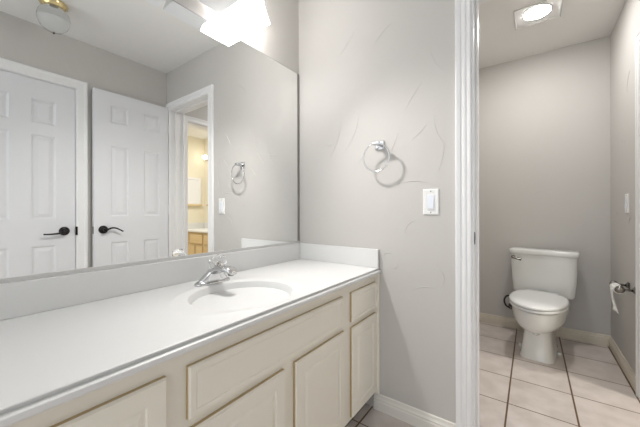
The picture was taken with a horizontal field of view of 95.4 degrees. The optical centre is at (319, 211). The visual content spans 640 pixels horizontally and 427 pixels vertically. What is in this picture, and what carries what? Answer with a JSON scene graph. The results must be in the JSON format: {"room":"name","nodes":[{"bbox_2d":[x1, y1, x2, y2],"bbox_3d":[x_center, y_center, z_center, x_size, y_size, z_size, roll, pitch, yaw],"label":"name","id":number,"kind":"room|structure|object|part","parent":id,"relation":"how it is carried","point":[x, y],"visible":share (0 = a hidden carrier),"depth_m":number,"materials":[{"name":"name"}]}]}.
{"room":"bathroom","nodes":[
{"label":"bathroom","id":0,"kind":"room"},
{"bbox_2d":[174,0,298,73],"bbox_3d":[-1.011,-0.155,0.784,0.114,2.440,3.084,0,0,36],"label":"wall","id":1,"kind":"structure","parent":0,"point":[278,40],"depth_m":1.72,"materials":[{"name":"grey paint"}]},
{"bbox_2d":[0,0,299,283],"bbox_3d":[-0.748,-0.342,1.042,0.008,1.091,2.091,0,0,36],"label":"mirror","id":2,"kind":"object","parent":1,"relation":"attached to","point":[133,132],"visible":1,"depth_m":1.10,"materials":[{"name":"clear glass"}]},
{"bbox_2d":[0,243,299,320],"bbox_3d":[-0.743,0.254,1.033,0.026,0.100,2.101,0,0,36],"label":"backsplash","id":3,"kind":"structure","parent":1,"relation":"attached to","point":[26,297],"depth_m":1.03,"materials":[{"name":"white stone"}]},
{"bbox_2d":[198,0,269,33],"bbox_3d":[-0.497,-1.042,1.254,0.170,0.217,0.650,0,0,36],"label":"vanity light","id":4,"kind":"object","parent":1,"relation":"attached to","point":[249,15],"visible":1,"depth_m":1.41,"materials":[{"name":"white glass"}]},
{"bbox_3d":[-0.470,-1.006,1.266,0.142,0.145,0.172,0,0,36],"label":"lamp shade","id":5,"kind":"part","parent":4,"relation":"part of","materials":[{"name":"white glass"}]},
{"bbox_3d":[-0.357,-1.007,1.422,0.142,0.145,0.172,0,0,36],"label":"lamp shade","id":6,"kind":"part","parent":4,"relation":"part of","materials":[{"name":"white glass"}]},
{"bbox_3d":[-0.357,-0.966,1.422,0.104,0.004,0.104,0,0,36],"label":"bulb","id":7,"kind":"part","parent":4,"relation":"part of","materials":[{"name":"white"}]},
{"bbox_2d":[299,0,455,423],"bbox_3d":[0.600,-0.158,1.439,1.727,2.440,0.132,0,0,36],"label":"wall","id":8,"kind":"structure","parent":0,"point":[370,70],"depth_m":1.52,"materials":[{"name":"grey paint"}]},
{"bbox_2d":[363,140,389,171],"bbox_3d":[0.303,-0.292,1.535,0.154,0.172,0.064,0,0,36],"label":"towel ring","id":9,"kind":"object","parent":8,"relation":"attached to","point":[379,145],"visible":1,"depth_m":1.53,"materials":[{"name":"silver metal"}]},
{"bbox_2d":[374,393,455,426],"bbox_3d":[0.458,1.020,1.457,0.409,0.084,0.013,0,0,36],"label":"baseboard","id":10,"kind":"structure","parent":8,"relation":"attached to","point":[411,415],"depth_m":1.47,"materials":[{"name":"white paint"}]},
{"bbox_2d":[423,189,438,214],"bbox_3d":[0.533,-0.047,1.401,0.074,0.124,0.012,0,0,36],"label":"light switch","id":11,"kind":"object","parent":8,"relation":"attached to","point":[430,196],"visible":1,"depth_m":1.40,"materials":[{"name":"white plastic"}]},
{"bbox_2d":[455,0,489,426],"bbox_3d":[0.977,-0.003,1.167,0.773,2.127,0.168,0,0,36],"label":"trim","id":12,"kind":"structure","parent":8,"relation":"attached to","point":[466,11],"depth_m":1.31,"materials":[{"name":"white paint"}]},
{"bbox_2d":[347,321,639,426],"bbox_3d":[1.094,1.091,0.327,4.056,0.060,4.810,0,0,36],"label":"floor","id":13,"kind":"structure","parent":0,"point":[585,386],"depth_m":1.74,"materials":[{"name":"tile"}]},
{"bbox_2d":[7,273,379,426],"bbox_3d":[-0.512,0.697,0.887,0.555,0.734,2.073,0,0,36],"label":"vanity cabinet","id":14,"kind":"object","parent":13,"relation":"on","point":[316,363],"visible":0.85,"depth_m":0.92,"materials":[{"name":"beige paint"}]},
{"bbox_3d":[-0.424,0.663,0.568,0.016,0.571,0.245,0,0,36],"label":"door","id":15,"kind":"part","parent":14,"relation":"part of","materials":[{"name":"beige paint"}]},
{"bbox_2d":[0,243,380,426],"bbox_3d":[-0.521,0.343,0.872,0.573,0.281,2.101,0,0,36],"label":"countertop","id":16,"kind":"structure","parent":14,"relation":"on","point":[64,338],"depth_m":0.85,"materials":[{"name":"white stone"}]},
{"bbox_2d":[194,254,236,286],"bbox_3d":[-0.413,0.241,1.211,0.171,0.124,0.160,0,0,36],"label":"faucet","id":17,"kind":"object","parent":16,"relation":"on","point":[214,275],"visible":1,"depth_m":1.20,"materials":[{"name":"silver metal"}]},
{"bbox_3d":[-0.457,0.295,1.243,0.062,0.016,0.160,0,0,36],"label":"plate","id":18,"kind":"part","parent":17,"relation":"part of","materials":[{"name":"silver metal"}]},
{"bbox_3d":[-0.411,0.262,1.210,0.166,0.082,0.144,0,0,36],"label":"spout","id":19,"kind":"part","parent":17,"relation":"part of","materials":[{"name":"silver metal"}]},
{"bbox_3d":[-0.419,0.204,1.215,0.060,0.050,0.058,0,0,36],"label":"knob","id":20,"kind":"part","parent":17,"relation":"part of","materials":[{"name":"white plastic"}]},
{"bbox_3d":[-0.221,0.741,0.848,0.016,0.415,0.342,0,0,36],"label":"door","id":21,"kind":"part","parent":14,"relation":"part of","materials":[{"name":"beige paint"}]},
{"bbox_3d":[-0.111,0.442,1.000,0.016,0.130,0.718,0,0,36],"label":"false drawer","id":22,"kind":"part","parent":14,"relation":"part of","materials":[{"name":"beige paint"}]},
{"bbox_3d":[0.010,0.741,1.167,0.016,0.415,0.337,0,0,36],"label":"door","id":23,"kind":"part","parent":14,"relation":"part of","materials":[{"name":"beige paint"}]},
{"bbox_3d":[0.222,0.446,1.460,0.016,0.138,0.262,0,0,36],"label":"drawer","id":24,"kind":"part","parent":14,"relation":"part of","materials":[{"name":"beige paint"}]},
{"bbox_3d":[0.223,0.749,1.460,0.016,0.417,0.262,0,0,36],"label":"door","id":25,"kind":"part","parent":14,"relation":"part of","materials":[{"name":"beige paint"}]},
{"bbox_2d":[509,247,580,363],"bbox_3d":[1.708,0.687,2.218,0.473,0.745,0.763,0,0,36],"label":"toilet","id":26,"kind":"object","parent":13,"relation":"on","point":[544,280],"visible":1,"depth_m":2.23,"materials":[{"name":"white ceramic"}]},
{"bbox_2d":[503,295,511,308],"bbox_3d":[1.702,0.776,2.598,0.111,0.209,0.177,0,0,36],"label":"supply hose","id":27,"kind":"object","parent":26,"relation":"attached to","point":[509,305],"visible":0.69,"depth_m":2.61,"materials":[{"name":"black rubber"}]},
{"bbox_3d":[1.606,0.675,2.145,0.357,0.022,0.521,0,0,36],"label":"seat","id":28,"kind":"part","parent":26,"relation":"part of","materials":[{"name":"white plastic"}]},
{"bbox_3d":[1.608,0.650,2.147,0.360,0.032,0.531,0,0,36],"label":"lid","id":29,"kind":"part","parent":26,"relation":"part of","materials":[{"name":"white plastic"}]},
{"bbox_3d":[1.859,0.523,2.426,0.438,0.328,0.190,0,0,43],"label":"tank","id":30,"kind":"part","parent":26,"relation":"part of","materials":[{"name":"white ceramic"}]},
{"bbox_3d":[1.859,0.337,2.426,0.462,0.045,0.210,0,0,43],"label":"tank lid","id":31,"kind":"part","parent":26,"relation":"part of","materials":[{"name":"white ceramic"}]},
{"bbox_2d":[479,36,610,335],"bbox_3d":[1.866,-0.161,2.660,1.340,2.440,0.122,0,0,36],"label":"wall","id":32,"kind":"structure","parent":0,"point":[545,158],"depth_m":2.51,"materials":[{"name":"grey paint"}]},
{"bbox_2d":[479,312,610,346],"bbox_3d":[1.824,1.017,2.611,1.125,0.084,0.013,0,0,36],"label":"baseboard","id":33,"kind":"structure","parent":32,"relation":"attached to","point":[590,337],"depth_m":2.44,"materials":[{"name":"beige paint"}]},
{"bbox_2d":[479,0,625,68],"bbox_3d":[1.089,-1.409,0.327,4.056,0.060,4.810,0,0,36],"label":"ceiling","id":34,"kind":"structure","parent":0,"point":[580,21],"depth_m":2.20,"materials":[{"name":"white paint"}]},
{"bbox_2d":[513,0,562,29],"bbox_3d":[1.512,-1.372,2.026,0.267,0.017,0.250,0,0,36],"label":"recessed light","id":35,"kind":"object","parent":34,"relation":"in","point":[545,10],"visible":1,"depth_m":2.01,"materials":[{"name":"grey plastic"}]},
{"bbox_2d":[610,0,639,373],"bbox_3d":[0.950,-0.159,0.355,0.118,2.440,4.690,0,0,36],"label":"wall","id":36,"kind":"structure","parent":0,"point":[622,37],"depth_m":1.95,"materials":[{"name":"grey paint"}]},
{"bbox_2d":[609,281,634,293],"bbox_3d":[1.882,0.471,1.814,0.092,0.044,0.200,0,0,36],"label":"toilet paper holder","id":37,"kind":"object","parent":36,"relation":"attached to","point":[620,289],"visible":0.75,"depth_m":1.76,"materials":[{"name":"silver metal"}]},
{"bbox_2d":[610,282,621,313],"bbox_3d":[1.862,0.540,1.828,0.054,0.172,0.106,0,0,36],"label":"toilet paper roll","id":38,"kind":"object","parent":37,"relation":"hanging from","point":[612,285],"visible":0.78,"depth_m":1.82,"materials":[{"name":"white paper"}]},
{"bbox_3d":[1.929,0.471,1.878,0.092,0.044,0.042,0,0,36],"label":"post","id":39,"kind":"part","parent":37,"relation":"part of","materials":[{"name":"silver metal"}]},
{"bbox_3d":[1.836,0.471,1.750,0.092,0.044,0.042,0,0,36],"label":"post","id":40,"kind":"part","parent":37,"relation":"part of","materials":[{"name":"silver metal"}]},
{"bbox_2d":[609,337,635,392],"bbox_3d":[2.053,1.017,1.981,0.013,0.084,0.741,0,0,36],"label":"baseboard","id":41,"kind":"structure","parent":36,"relation":"attached to","point":[631,376],"depth_m":1.93,"materials":[{"name":"beige paint"}]},
{"bbox_2d":[624,194,628,212],"bbox_3d":[1.982,-0.053,1.885,0.012,0.124,0.074,0,0,36],"label":"light switch","id":42,"kind":"object","parent":36,"relation":"attached to","point":[626,207],"visible":1,"depth_m":1.87,"materials":[{"name":"white plastic"}]},
{"bbox_2d":[635,29,639,399],"bbox_3d":[1.643,0.016,1.305,0.157,2.088,0.852,0,0,36],"label":"trim","id":43,"kind":"structure","parent":36,"relation":"attached to","point":[637,36],"depth_m":1.66,"materials":[{"name":"white paint"}]}
]}

